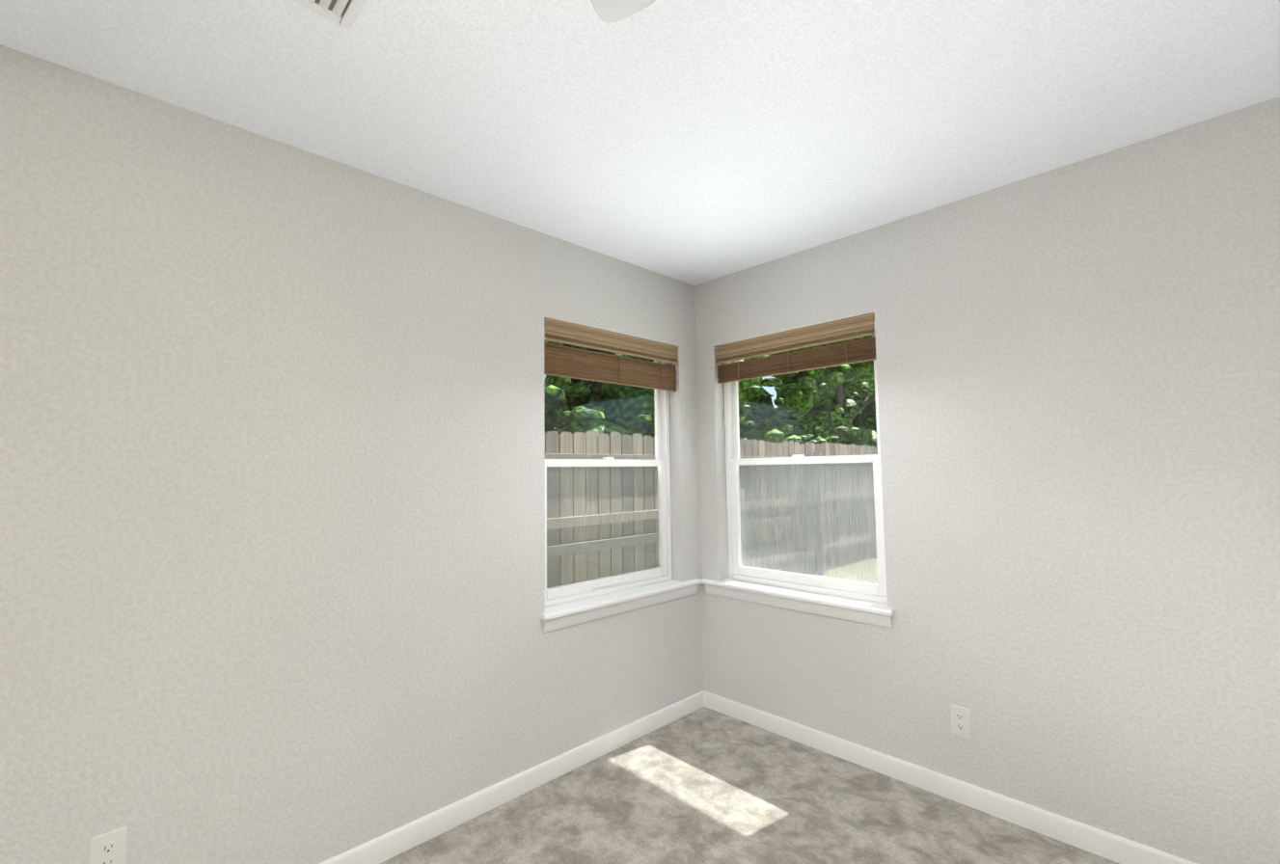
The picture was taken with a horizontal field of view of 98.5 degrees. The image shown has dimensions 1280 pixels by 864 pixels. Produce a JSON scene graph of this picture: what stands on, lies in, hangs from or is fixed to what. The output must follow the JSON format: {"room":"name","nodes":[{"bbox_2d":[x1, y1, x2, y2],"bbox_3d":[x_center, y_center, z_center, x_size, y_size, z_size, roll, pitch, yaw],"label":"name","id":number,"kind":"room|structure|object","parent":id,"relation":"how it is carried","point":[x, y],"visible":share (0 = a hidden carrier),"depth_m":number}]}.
{"room":"empty bedroom","nodes":[
{"label":"empty bedroom","id":0,"kind":"room"},
{"bbox_2d":[0,44,703,863],"bbox_3d":[-1.445,0.312,1.585,5.170,2.570,0.160,3,-6,-44],"label":"wall","id":1,"kind":"structure","parent":0,"point":[272,527],"depth_m":1.75},
{"bbox_2d":[88,826,127,863],"bbox_3d":[-1.397,1.112,1.448,0.070,0.114,0.008,3,-6,-44],"label":"electrical outlet","id":2,"kind":"object","parent":1,"relation":"attached to","point":[108,848],"visible":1,"depth_m":1.45},
{"bbox_2d":[319,690,704,863],"bbox_3d":[-1.370,1.417,1.445,4.850,0.083,0.013,3,-6,-44],"label":"baseboard","id":3,"kind":"structure","parent":1,"relation":"attached to","point":[381,849],"depth_m":2.23},
{"bbox_2d":[544,330,672,607],"bbox_3d":[-0.179,0.160,2.886,0.923,1.332,0.072,3,-6,-44],"label":"window","id":4,"kind":"structure","parent":1,"relation":"in","point":[585,589],"depth_m":2.92},
{"bbox_2d":[544,317,677,391],"bbox_3d":[-0.127,-0.379,2.864,0.913,0.261,0.060,3,-6,-44],"label":"window blind","id":5,"kind":"object","parent":4,"relation":"attached to","point":[563,361],"visible":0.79,"depth_m":2.80},
{"bbox_2d":[540,578,702,632],"bbox_3d":[-0.070,0.863,2.806,1.067,0.083,0.118,3,-6,-44],"label":"sill","id":6,"kind":"structure","parent":1,"relation":"attached to","point":[567,614],"depth_m":2.71},
{"bbox_2d":[0,0,1279,285],"bbox_3d":[-0.306,-1.129,0.499,5.170,0.120,3.473,3,-6,-44],"label":"ceiling","id":7,"kind":"structure","parent":0,"point":[694,141],"depth_m":1.61},
{"bbox_2d":[293,0,365,28],"bbox_3d":[-0.738,-1.009,1.169,0.300,0.013,0.250,3,-6,-44],"label":"ceiling vent","id":8,"kind":"object","parent":7,"relation":"in","point":[334,10],"visible":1,"depth_m":1.30},
{"bbox_2d":[591,0,654,22],"bbox_3d":[-0.230,-0.805,0.463,1.250,0.534,1.267,3,-6,-44],"label":"ceiling fan","id":9,"kind":"object","parent":7,"relation":"hanging from","point":[610,6],"visible":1,"depth_m":1.09},
{"bbox_2d":[380,707,1119,863],"bbox_3d":[-0.272,1.429,0.318,5.170,0.130,3.473,3,-6,-44],"label":"floor","id":10,"kind":"structure","parent":0,"point":[703,785],"depth_m":2.12},
{"bbox_2d":[694,96,1279,863],"bbox_3d":[1.560,0.307,2.094,0.160,2.570,3.313,3,-6,-44],"label":"wall","id":11,"kind":"structure","parent":0,"point":[1078,380],"depth_m":1.99},
{"bbox_2d":[701,578,895,628],"bbox_3d":[0.760,0.851,2.803,0.118,0.083,1.060,3,-6,-44],"label":"sill","id":12,"kind":"structure","parent":11,"relation":"attached to","point":[875,613],"depth_m":2.70},
{"bbox_2d":[723,322,887,603],"bbox_3d":[0.842,0.147,2.889,0.072,1.332,0.923,3,-6,-44],"label":"window","id":13,"kind":"structure","parent":11,"relation":"in","point":[834,585],"depth_m":2.87},
{"bbox_2d":[715,313,876,383],"bbox_3d":[0.774,-0.413,2.870,0.060,0.216,0.913,3,-6,-44],"label":"window blind","id":14,"kind":"object","parent":13,"relation":"attached to","point":[849,352],"visible":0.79,"depth_m":2.80},
{"bbox_2d":[703,690,1197,863],"bbox_3d":[1.458,1.419,2.012,0.013,0.083,3.127,3,-6,-44],"label":"baseboard","id":15,"kind":"structure","parent":11,"relation":"attached to","point":[1114,848],"depth_m":2.19},
{"bbox_2d":[950,704,971,738],"bbox_3d":[1.284,1.160,2.209,0.008,0.114,0.070,3,-6,-44],"label":"electrical outlet","id":16,"kind":"object","parent":11,"relation":"attached to","point":[961,721],"visible":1,"depth_m":2.21},
{"label":"outside","id":17,"kind":"structure","parent":0,"visible":0},
{"bbox_2d":[791,557,883,603],"bbox_3d":[4.027,2.482,13.662,60.000,0.200,50.000,3,-6,-44],"label":"ground","id":18,"kind":"structure","parent":17,"point":[847,577],"depth_m":7.72},
{"bbox_2d":[544,431,877,604],"bbox_3d":[2.364,1.048,7.618,15.074,1.850,0.152,3,-6,-44],"label":"fence","id":19,"kind":"object","parent":18,"relation":"on","point":[553,440],"depth_m":5.40},
{"bbox_2d":[544,335,877,469],"bbox_3d":[0.912,-0.892,9.506,16.574,6.328,4.125,3,-6,-44],"label":"trees","id":20,"kind":"object","parent":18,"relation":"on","point":[803,392],"depth_m":9.04}
]}

